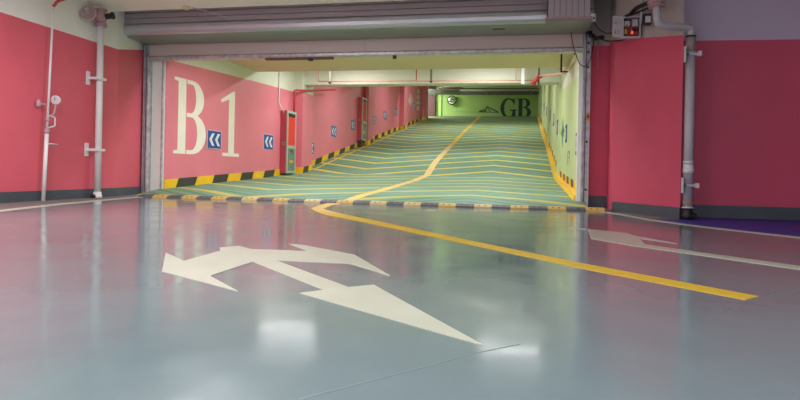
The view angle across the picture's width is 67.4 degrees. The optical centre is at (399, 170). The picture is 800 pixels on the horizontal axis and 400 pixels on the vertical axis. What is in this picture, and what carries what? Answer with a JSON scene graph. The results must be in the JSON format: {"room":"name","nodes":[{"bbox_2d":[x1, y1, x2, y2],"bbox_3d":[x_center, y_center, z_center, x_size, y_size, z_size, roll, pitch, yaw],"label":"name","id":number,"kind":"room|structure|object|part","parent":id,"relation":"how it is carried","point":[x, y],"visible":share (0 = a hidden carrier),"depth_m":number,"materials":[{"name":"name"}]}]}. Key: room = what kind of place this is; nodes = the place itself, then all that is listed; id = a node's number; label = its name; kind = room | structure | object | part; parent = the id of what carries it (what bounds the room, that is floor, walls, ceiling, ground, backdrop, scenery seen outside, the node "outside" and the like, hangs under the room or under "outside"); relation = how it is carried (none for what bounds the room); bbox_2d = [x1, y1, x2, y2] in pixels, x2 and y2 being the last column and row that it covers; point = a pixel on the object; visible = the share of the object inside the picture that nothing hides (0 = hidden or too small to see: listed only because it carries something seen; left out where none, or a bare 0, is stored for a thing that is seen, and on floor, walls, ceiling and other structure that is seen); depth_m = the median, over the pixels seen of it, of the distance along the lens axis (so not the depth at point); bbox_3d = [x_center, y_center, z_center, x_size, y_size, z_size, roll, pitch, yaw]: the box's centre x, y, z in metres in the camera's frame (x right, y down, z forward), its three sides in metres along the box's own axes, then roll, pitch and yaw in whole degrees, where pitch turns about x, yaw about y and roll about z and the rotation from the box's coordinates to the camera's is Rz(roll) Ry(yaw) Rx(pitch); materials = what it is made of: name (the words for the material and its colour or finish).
{"room":"parking garage","nodes":[
{"label":"parking garage","id":0,"kind":"room"},
{"bbox_2d":[0,0,143,191],"bbox_3d":[-6.157,-1.258,5.094,0.478,3.670,13.494,1,0,9],"label":"wall","id":1,"kind":"structure","parent":0,"point":[25,25],"depth_m":9.40,"materials":[{"name":"pink paint"}]},
{"bbox_2d":[36,0,64,200],"bbox_3d":[-4.980,-1.135,8.956,0.765,3.172,0.230,1,0,-11],"label":"pipe","id":2,"kind":"object","parent":1,"relation":"attached to","point":[56,100],"visible":0.99,"depth_m":8.89,"materials":[{"name":"white metal"}]},
{"bbox_2d":[36,99,47,106],"bbox_3d":[-5.277,-0.996,8.847,0.070,0.120,0.163,1,0,42],"label":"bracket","id":3,"kind":"object","parent":2,"relation":"attached to","point":[38,102],"depth_m":8.80,"materials":[{"name":"metal"}]},
{"bbox_2d":[0,186,140,202],"bbox_3d":[-6.035,0.354,5.070,0.194,0.150,13.496,1,0,9],"label":"baseboard","id":4,"kind":"structure","parent":1,"relation":"attached to","point":[21,196],"depth_m":9.37,"materials":[{"name":"paint"}]},
{"bbox_2d":[80,5,114,197],"bbox_3d":[-5.000,-1.123,9.863,0.342,3.154,0.473,1,0,12],"label":"standpipe","id":5,"kind":"object","parent":1,"relation":"attached to","point":[99,14],"visible":0.98,"depth_m":9.96,"materials":[{"name":"white paint"}]},
{"bbox_3d":[-5.043,-2.540,9.839,0.137,0.133,0.296,1,0,12],"label":"valve stem","id":6,"kind":"part","parent":5,"relation":"part of","materials":[{"name":"metal"}]},
{"bbox_2d":[83,0,403,11],"bbox_3d":[0.172,-2.907,4.010,15.400,0.480,13.900,1,0,12],"label":"ceiling","id":7,"kind":"structure","parent":0,"point":[110,5],"depth_m":9.80,"materials":[{"name":"paint"}]},
{"bbox_2d":[182,5,227,19],"bbox_3d":[-3.310,-2.685,10.205,0.781,0.106,0.119,1,0,-41],"label":"ceiling sensor","id":8,"kind":"object","parent":7,"relation":"attached to","point":[185,7],"visible":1,"depth_m":10.04,"materials":[{"name":"green paint"}]},
{"bbox_2d":[162,60,422,188],"bbox_3d":[-1.417,-3.501,27.469,0.330,8.232,32.000,1,0,12],"label":"wall","id":9,"kind":"structure","parent":0,"point":[257,108],"depth_m":15.17,"materials":[{"name":"paint"}]},
{"bbox_2d":[173,76,205,153],"bbox_3d":[-4.403,-1.128,12.624,0.007,1.550,1.156,1,0,14],"label":"painted letter","id":10,"kind":"object","parent":9,"relation":"attached to","point":[201,132],"visible":1,"depth_m":12.46,"materials":[{"name":"beige paint"}]},
{"bbox_2d":[207,130,220,148],"bbox_3d":[-4.182,-0.704,13.508,0.016,0.410,0.620,1,0,12],"label":"chevron sign","id":11,"kind":"object","parent":9,"relation":"attached to","point":[213,137],"visible":1,"depth_m":13.47,"materials":[{"name":"blue plastic"}]},
{"bbox_2d":[221,91,238,156],"bbox_3d":[-4.028,-1.126,14.239,0.005,1.560,0.930,1,0,12],"label":"painted number","id":12,"kind":"object","parent":9,"relation":"attached to","point":[231,97],"visible":1,"depth_m":14.28,"materials":[{"name":"beige paint"}]},
{"bbox_2d":[263,134,272,149],"bbox_3d":[-3.589,-0.792,16.368,0.016,0.410,0.620,1,0,12],"label":"chevron sign","id":13,"kind":"object","parent":9,"relation":"attached to","point":[267,139],"visible":1,"depth_m":16.34,"materials":[{"name":"blue plastic"}]},
{"bbox_2d":[278,72,284,112],"bbox_3d":[-3.349,-2.577,17.029,0.035,1.841,0.233,1,0,38],"label":"conduit","id":14,"kind":"object","parent":9,"relation":"attached to","point":[279,72],"visible":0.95,"depth_m":16.94,"materials":[{"name":"white paint"}]},
{"bbox_2d":[164,116,431,188],"bbox_3d":[-1.118,-1.835,27.615,0.419,4.512,32.380,1,0,12],"label":"baseboard","id":15,"kind":"structure","parent":9,"relation":"attached to","point":[190,181],"depth_m":15.85,"materials":[{"name":"yellow paint"}]},
{"bbox_2d":[331,125,336,136],"bbox_3d":[-2.422,-1.449,21.950,0.016,0.410,0.620,1,0,12],"label":"chevron sign","id":16,"kind":"object","parent":9,"relation":"attached to","point":[333,128],"visible":1,"depth_m":21.90,"materials":[{"name":"blue plastic"}]},
{"bbox_2d":[351,119,354,130],"bbox_3d":[-1.907,-1.869,24.398,0.016,0.410,0.620,1,0,12],"label":"chevron sign","id":17,"kind":"object","parent":9,"relation":"attached to","point":[352,121],"visible":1,"depth_m":24.36,"materials":[{"name":"blue plastic"}]},
{"bbox_2d":[417,89,419,109],"bbox_3d":[1.200,-4.662,39.187,0.005,1.430,1.205,1,0,12],"label":"painted emblem","id":18,"kind":"object","parent":9,"relation":"attached to","point":[418,90],"visible":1,"depth_m":39.21,"materials":[{"name":"beige paint"}]},
{"bbox_2d":[133,116,586,207],"bbox_3d":[0.102,-1.656,29.981,14.000,4.904,39.250,1,0,12],"label":"ramp","id":19,"kind":"structure","parent":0,"point":[501,160],"depth_m":18.17,"materials":[{"name":"green paint"}]},
{"bbox_2d":[279,110,296,174],"bbox_3d":[-3.259,-0.815,17.458,0.220,1.842,0.692,1,0,12],"label":"tall cabinet","id":20,"kind":"object","parent":19,"relation":"on","point":[287,119],"visible":1,"depth_m":17.18,"materials":[{"name":"red metal"}]},
{"bbox_3d":[-3.164,-0.833,17.445,0.030,1.800,0.680,1,0,12],"label":"door","id":21,"kind":"part","parent":20,"relation":"part of","materials":[{"name":"metal"}]},
{"bbox_3d":[-3.165,-1.149,17.446,0.015,0.830,0.540,1,0,12],"label":"red panel","id":22,"kind":"part","parent":20,"relation":"part of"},
{"bbox_3d":[-3.172,-0.574,17.445,0.024,0.160,0.540,1,0,12],"label":"lock panel","id":23,"kind":"part","parent":20,"relation":"part of","materials":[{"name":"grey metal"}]},
{"bbox_2d":[295,71,313,166],"bbox_3d":[-2.982,-1.591,18.646,0.250,3.517,0.900,1,0,12],"label":"column","id":24,"kind":"structure","parent":19,"relation":"on","point":[303,100],"depth_m":18.26,"materials":[{"name":"paint"}]},
{"bbox_2d":[293,89,335,111],"bbox_3d":[-2.624,-2.177,19.308,0.243,1.349,3.067,1,0,17],"label":"riser pipe","id":25,"kind":"object","parent":24,"relation":"attached to","point":[295,90],"visible":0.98,"depth_m":18.09,"materials":[{"name":"metal"}]},
{"bbox_2d":[357,97,366,146],"bbox_3d":[-1.605,-2.049,25.341,0.220,2.068,0.692,1,0,12],"label":"tall cabinet","id":26,"kind":"object","parent":19,"relation":"on","point":[362,102],"visible":0.99,"depth_m":25.03,"materials":[{"name":"red metal"}]},
{"bbox_3d":[-1.508,-2.181,25.328,0.030,1.800,0.680,1,0,12],"label":"door","id":27,"kind":"part","parent":26,"relation":"part of","materials":[{"name":"metal"}]},
{"bbox_3d":[-1.509,-2.496,25.330,0.015,0.830,0.540,1,0,12],"label":"red panel","id":28,"kind":"part","parent":26,"relation":"part of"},
{"bbox_2d":[363,86,373,140],"bbox_3d":[-1.377,-2.897,26.284,0.250,3.743,0.900,1,0,12],"label":"column","id":29,"kind":"structure","parent":19,"relation":"on","point":[369,89],"depth_m":26.06,"materials":[{"name":"paint"}]},
{"bbox_2d":[399,86,407,125],"bbox_3d":[0.205,-4.086,33.825,0.250,3.743,0.900,1,0,12],"label":"column","id":30,"kind":"structure","parent":19,"relation":"on","point":[403,89],"depth_m":33.40,"materials":[{"name":"paint"}]},
{"bbox_2d":[345,116,480,199],"bbox_3d":[2.913,-1.729,28.651,0.440,4.654,37.722,1,0,11],"label":"road marking","id":31,"kind":"object","parent":19,"relation":"on","point":[432,166],"visible":0.93,"depth_m":17.99,"materials":[{"name":"yellow paint"}]},
{"bbox_2d":[422,86,427,116],"bbox_3d":[1.746,-5.245,41.170,0.250,3.743,0.900,1,0,12],"label":"column","id":32,"kind":"structure","parent":19,"relation":"on","point":[425,88],"depth_m":40.74,"materials":[{"name":"paint"}]},
{"bbox_2d":[539,85,540,118],"bbox_3d":[9.254,-4.995,39.617,0.050,3.543,0.900,1,0,12],"label":"column","id":33,"kind":"structure","parent":19,"relation":"on","point":[540,85],"depth_m":39.18,"materials":[{"name":"green paint"}]},
{"bbox_2d":[542,85,543,127],"bbox_3d":[7.713,-3.836,32.273,0.050,3.543,0.900,1,0,12],"label":"column","id":34,"kind":"structure","parent":19,"relation":"on","point":[543,85],"depth_m":31.84,"materials":[{"name":"green paint"}]},
{"bbox_2d":[547,85,549,144],"bbox_3d":[6.130,-2.646,24.732,0.050,3.543,0.900,1,0,12],"label":"column","id":35,"kind":"structure","parent":19,"relation":"on","point":[548,117],"depth_m":24.29,"materials":[{"name":"green paint"}]},
{"bbox_2d":[556,75,561,174],"bbox_3d":[4.527,-1.441,17.093,0.050,3.517,0.900,1,0,12],"label":"column","id":36,"kind":"structure","parent":19,"relation":"on","point":[560,78],"depth_m":16.66,"materials":[{"name":"green paint"}]},
{"bbox_2d":[144,0,610,195],"bbox_3d":[-0.751,-1.190,11.076,9.000,3.750,0.420,1,0,12],"label":"wall","id":37,"kind":"structure","parent":0,"point":[599,85],"depth_m":10.08,"materials":[{"name":"paint"}]},
{"bbox_2d":[150,61,162,190],"bbox_3d":[-4.779,-1.056,11.796,0.205,2.980,0.040,1,0,12],"label":"trim","id":38,"kind":"structure","parent":37,"relation":"attached to","point":[157,65],"depth_m":11.78,"materials":[{"name":"paint"}]},
{"bbox_2d":[123,0,593,206],"bbox_3d":[-0.986,-1.220,10.515,8.345,3.500,1.015,1,0,12],"label":"roller shutter","id":39,"kind":"object","parent":37,"relation":"attached to","point":[328,31],"visible":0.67,"depth_m":10.35,"materials":[{"name":"metal"}]},
{"bbox_3d":[-4.944,-0.999,11.758,0.100,2.900,0.180,1,0,12],"label":"guide rail","id":40,"kind":"part","parent":39,"relation":"part of","materials":[{"name":"metal"}]},
{"bbox_2d":[149,34,582,55],"bbox_3d":[-0.895,-2.446,10.874,8.090,0.645,0.084,1,0,12],"label":"roller shutter","id":41,"kind":"object","parent":39,"relation":"hanging from","point":[495,43],"depth_m":10.70,"materials":[{"name":"grey metal"}]},
{"bbox_2d":[545,0,595,25],"bbox_3d":[2.587,-2.569,9.131,0.730,0.660,0.290,1,0,12],"label":"housing","id":42,"kind":"object","parent":39,"relation":"attached to","point":[559,12],"visible":1,"depth_m":9.04,"materials":[{"name":"metal"}]},
{"bbox_3d":[2.574,-2.609,9.159,0.630,0.580,0.240,1,0,12],"label":"ribbed panel","id":43,"kind":"part","parent":42,"relation":"part of","materials":[{"name":"grey metal"}]},
{"bbox_2d":[594,22,611,33],"bbox_3d":[3.068,-2.113,8.891,0.206,0.258,0.415,1,0,-24],"label":"cable","id":44,"kind":"object","parent":42,"relation":"hanging from","point":[594,22],"visible":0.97,"depth_m":9.04,"materials":[{"name":"black rubber"}]},
{"bbox_2d":[571,33,593,66],"bbox_3d":[3.022,-1.999,9.902,0.411,0.570,0.014,1,0,12],"label":"cable","id":45,"kind":"object","parent":39,"relation":"hanging from","point":[571,33],"visible":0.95,"depth_m":9.91,"materials":[{"name":"black rubber"}]},
{"bbox_3d":[3.116,-0.838,10.092,0.125,2.900,0.180,1,0,12],"label":"guide rail","id":46,"kind":"part","parent":39,"relation":"part of","materials":[{"name":"metal"}]},
{"bbox_2d":[586,31,604,40],"bbox_3d":[3.155,-2.204,9.727,0.140,0.211,0.410,1,0,-21],"label":"connector","id":47,"kind":"object","parent":39,"relation":"attached to","point":[589,33],"visible":0.77,"depth_m":9.70,"materials":[{"name":"black plastic"}]},
{"bbox_2d":[576,53,582,200],"bbox_3d":[3.038,-0.929,10.159,0.060,2.920,0.120,1,0,12],"label":"trim","id":48,"kind":"structure","parent":37,"relation":"attached to","point":[580,55],"depth_m":10.10,"materials":[{"name":"paint"}]},
{"bbox_2d":[588,196,606,207],"bbox_3d":[3.378,0.518,10.067,0.440,0.200,0.012,1,0,12],"label":"baseboard","id":49,"kind":"structure","parent":37,"relation":"attached to","point":[593,201],"depth_m":10.07,"materials":[{"name":"paint"}]},
{"bbox_2d":[0,194,799,399],"bbox_3d":[0.116,0.652,4.081,15.400,0.202,14.045,1,0,12],"label":"floor","id":50,"kind":"structure","parent":0,"point":[89,310],"depth_m":2.39,"materials":[{"name":"grey paint"}]},
{"bbox_2d":[0,197,139,211],"bbox_3d":[-4.586,0.457,8.190,0.360,0.003,5.047,1,0,-1],"label":"painted line","id":51,"kind":"object","parent":50,"relation":"on","point":[2,210],"visible":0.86,"depth_m":8.17,"materials":[{"name":"white paint"}]},
{"bbox_2d":[162,244,483,345],"bbox_3d":[-0.594,0.537,3.030,1.150,0.003,2.703,1,0,-20],"label":"painted arrow","id":52,"kind":"object","parent":50,"relation":"on","point":[372,299],"visible":1,"depth_m":3.06,"materials":[{"name":"white paint"}]},
{"bbox_2d":[138,194,611,211],"bbox_3d":[-0.685,0.511,9.914,7.940,0.050,0.345,1,0,12],"label":"bump","id":53,"kind":"object","parent":50,"relation":"on","point":[561,208],"visible":0.98,"depth_m":9.70,"materials":[{"name":"black rubber"}]},
{"bbox_2d":[311,203,758,299],"bbox_3d":[-0.080,0.547,6.360,0.969,0.002,7.980,1,0,-19],"label":"road marking","id":54,"kind":"object","parent":50,"relation":"on","point":[320,208],"visible":0.89,"depth_m":3.81,"materials":[{"name":"yellow paint"}]},
{"bbox_2d":[612,211,673,218],"bbox_3d":[3.217,0.614,8.548,0.411,0.002,1.788,1,0,-15],"label":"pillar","id":55,"kind":"structure","parent":50,"relation":"on","point":[638,215],"depth_m":8.12,"materials":[{"name":"grey paint"}]},
{"bbox_2d":[588,229,799,269],"bbox_3d":[2.081,0.590,4.673,0.630,0.003,2.788,1,0,-13],"label":"road marking","id":56,"kind":"object","parent":50,"relation":"on","point":[609,236],"visible":1,"depth_m":4.78,"materials":[{"name":"white paint"}]},
{"bbox_2d":[604,212,799,237],"bbox_3d":[3.348,0.616,7.136,0.377,0.003,4.268,1,0,-13],"label":"road marking","id":57,"kind":"object","parent":50,"relation":"on","point":[604,212],"visible":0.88,"depth_m":6.63,"materials":[{"name":"white paint"}]},
{"bbox_2d":[227,53,573,85],"bbox_3d":[0.265,-5.071,30.192,14.500,5.151,37.400,1,0,12],"label":"ceiling","id":58,"kind":"structure","parent":0,"point":[508,60],"depth_m":13.93,"materials":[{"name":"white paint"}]},
{"bbox_2d":[305,67,559,86],"bbox_3d":[0.735,-2.996,17.792,7.820,0.880,0.480,1,0,12],"label":"beam","id":59,"kind":"structure","parent":58,"relation":"attached to","point":[311,77],"depth_m":17.54,"materials":[{"name":"white paint"}]},
{"bbox_2d":[318,68,566,85],"bbox_3d":[1.210,-2.902,16.906,7.310,1.048,1.834,1,0,28],"label":"pipe","id":60,"kind":"object","parent":58,"relation":"hanging from","point":[539,76],"visible":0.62,"depth_m":16.89,"materials":[{"name":"metal"}]},
{"bbox_2d":[560,54,567,72],"bbox_3d":[3.424,-2.242,12.492,0.160,0.380,0.035,1,0,12],"label":"bracket","id":61,"kind":"object","parent":58,"relation":"attached to","point":[561,71],"visible":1,"depth_m":12.49,"materials":[{"name":"metal"}]},
{"bbox_2d":[428,86,435,115],"bbox_3d":[-0.653,-5.414,46.466,6.100,3.300,5.900,1,0,12],"label":"wall","id":62,"kind":"structure","parent":0,"point":[431,98],"depth_m":48.22,"materials":[{"name":"pink paint"}]},
{"bbox_2d":[428,89,538,94],"bbox_3d":[5.346,-5.944,45.177,9.952,0.498,0.417,1,0,12],"label":"beam","id":63,"kind":"structure","parent":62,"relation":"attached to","point":[430,91],"depth_m":45.00,"materials":[{"name":"metal"}]},
{"bbox_2d":[435,85,537,115],"bbox_3d":[7.006,-5.261,47.691,8.390,3.300,0.400,1,0,12],"label":"wall","id":64,"kind":"structure","parent":0,"point":[465,105],"depth_m":47.65,"materials":[{"name":"green paint"}]},
{"bbox_2d":[447,96,456,104],"bbox_3d":[4.158,-5.648,47.979,0.755,0.755,0.390,1,0,12],"label":"convex mirror","id":65,"kind":"object","parent":64,"relation":"attached to","point":[451,100],"visible":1,"depth_m":47.83,"materials":[{"name":"silver glass"}]},
{"bbox_2d":[479,106,498,112],"bbox_3d":[6.067,-4.905,47.775,3.551,0.521,0.012,1,0,12],"label":"painted emblem","id":66,"kind":"object","parent":64,"relation":"attached to","point":[487,107],"visible":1,"depth_m":47.57,"materials":[{"name":"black paint"}]},
{"bbox_2d":[500,98,516,115],"bbox_3d":[8.556,-4.960,47.261,1.290,1.559,0.012,1,0,12],"label":"painted letter","id":67,"kind":"object","parent":64,"relation":"attached to","point":[505,100],"visible":0.8,"depth_m":47.31,"materials":[{"name":"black paint"}]},
{"bbox_2d":[517,98,530,115],"bbox_3d":[9.711,-4.937,47.022,1.110,1.500,0.013,1,0,12],"label":"painted letter","id":68,"kind":"object","parent":64,"relation":"attached to","point":[520,107],"visible":0.84,"depth_m":47.04,"materials":[{"name":"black paint"}]},
{"bbox_2d":[538,27,590,181],"bbox_3d":[7.215,-3.439,28.963,0.330,8.454,38.380,1,0,12],"label":"wall","id":69,"kind":"structure","parent":0,"point":[569,85],"depth_m":14.58,"materials":[{"name":"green paint"}]},
{"bbox_2d":[439,88,538,88],"bbox_3d":[6.491,-6.081,44.328,7.331,0.148,0.068,1,0,12],"label":"conduit","id":70,"kind":"object","parent":69,"relation":"attached to","point":[439,88],"visible":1,"depth_m":44.28,"materials":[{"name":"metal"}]},
{"bbox_2d":[537,115,575,200],"bbox_3d":[6.441,-1.815,26.564,0.150,4.814,33.380,1,0,12],"label":"baseboard","id":71,"kind":"structure","parent":69,"relation":"attached to","point":[567,184],"depth_m":16.06,"materials":[{"name":"yellow paint"}]},
{"bbox_2d":[561,122,563,146],"bbox_3d":[4.247,-1.015,15.669,0.005,0.800,1.440,1,0,12],"label":"painted emblem","id":72,"kind":"object","parent":69,"relation":"attached to","point":[562,131],"visible":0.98,"depth_m":15.66,"materials":[{"name":"green paint"}]},
{"bbox_2d":[565,124,566,142],"bbox_3d":[3.956,-0.891,14.299,0.016,0.410,0.480,1,0,12],"label":"chevron sign","id":73,"kind":"object","parent":69,"relation":"attached to","point":[566,124],"visible":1,"depth_m":14.13,"materials":[{"name":"blue plastic"}]},
{"bbox_2d":[566,53,576,70],"bbox_3d":[3.535,-2.275,12.350,0.044,0.248,3.602,1,0,12],"label":"conduit","id":74,"kind":"object","parent":69,"relation":"attached to","point":[574,58],"visible":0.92,"depth_m":11.98,"materials":[{"name":"green paint"}]},
{"bbox_2d":[575,133,576,154],"bbox_3d":[3.331,-0.513,11.312,0.016,0.410,0.480,1,0,12],"label":"chevron sign","id":75,"kind":"object","parent":69,"relation":"attached to","point":[576,133],"visible":0.76,"depth_m":11.32,"materials":[{"name":"white plastic"}]},
{"bbox_2d":[607,0,683,208],"bbox_3d":[3.555,-1.139,8.884,0.660,3.520,2.170,1,0,12],"label":"pillar","id":76,"kind":"structure","parent":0,"point":[646,72],"depth_m":8.43,"materials":[{"name":"paint"}]},
{"bbox_2d":[612,16,640,38],"bbox_3d":[3.225,-2.049,8.582,0.411,0.295,0.155,1,0,3],"label":"control box","id":77,"kind":"object","parent":76,"relation":"attached to","point":[622,28],"visible":0.98,"depth_m":8.54,"materials":[{"name":"white plastic"}]},
{"bbox_2d":[592,35,632,41],"bbox_3d":[3.193,-2.061,9.155,0.066,0.330,1.262,1,0,-8],"label":"cable","id":78,"kind":"object","parent":77,"relation":"attached to","point":[592,35],"visible":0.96,"depth_m":9.10,"materials":[{"name":"black rubber"}]},
{"bbox_3d":[3.091,-2.053,8.532,0.154,0.292,0.009,1,0,-10],"label":"lid","id":79,"kind":"part","parent":77,"relation":"part of","materials":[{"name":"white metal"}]},
{"bbox_2d":[623,1,647,19],"bbox_3d":[3.310,-2.239,8.109,0.117,0.139,1.077,1,0,-6],"label":"cable","id":80,"kind":"object","parent":77,"relation":"attached to","point":[643,4],"visible":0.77,"depth_m":8.30,"materials":[{"name":"black rubber"}]},
{"bbox_2d":[626,7,648,16],"bbox_3d":[3.336,-2.195,8.175,0.114,0.089,0.783,1,0,-12],"label":"cable","id":81,"kind":"object","parent":77,"relation":"attached to","point":[647,8],"visible":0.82,"depth_m":8.39,"materials":[{"name":"black rubber"}]},
{"bbox_2d":[641,14,650,25],"bbox_3d":[3.402,-2.091,8.287,0.114,0.141,0.110,1,0,12],"label":"junction box","id":82,"kind":"object","parent":76,"relation":"attached to","point":[646,18],"visible":1,"depth_m":8.24,"materials":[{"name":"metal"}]},
{"bbox_2d":[640,0,642,26],"bbox_3d":[3.356,-2.243,8.349,0.032,0.448,0.121,1,0,16],"label":"conduit","id":83,"kind":"object","parent":82,"relation":"attached to","point":[641,13],"visible":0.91,"depth_m":8.30,"materials":[{"name":"grey plastic"}]},
{"bbox_3d":[3.404,-2.084,8.235,0.069,0.086,0.010,1,0,12],"label":"plate","id":84,"kind":"part","parent":82,"relation":"part of","materials":[{"name":"white plastic"}]},
{"bbox_2d":[612,201,679,218],"bbox_3d":[3.424,0.544,8.452,0.012,0.150,1.447,1,0,-15],"label":"baseboard","id":85,"kind":"structure","parent":76,"relation":"attached to","point":[642,209],"depth_m":8.35,"materials":[{"name":"paint"}]},
{"bbox_2d":[647,0,701,219],"bbox_3d":[3.489,-0.924,7.679,0.721,3.113,0.233,1,0,-8],"label":"drainpipe","id":86,"kind":"object","parent":76,"relation":"attached to","point":[687,185],"visible":1,"depth_m":7.69,"materials":[{"name":"grey plastic"}]},
{"bbox_2d":[680,0,799,207],"bbox_3d":[6.271,-1.010,7.909,4.960,3.670,0.300,1,0,12],"label":"wall","id":87,"kind":"structure","parent":0,"point":[746,152],"depth_m":8.09,"materials":[{"name":"paint"}]},
{"bbox_2d":[680,204,799,219],"bbox_3d":[6.208,0.589,7.756,4.960,0.170,0.012,1,0,12],"label":"baseboard","id":88,"kind":"structure","parent":87,"relation":"attached to","point":[710,211],"depth_m":8.07,"materials":[{"name":"paint"}]}
]}

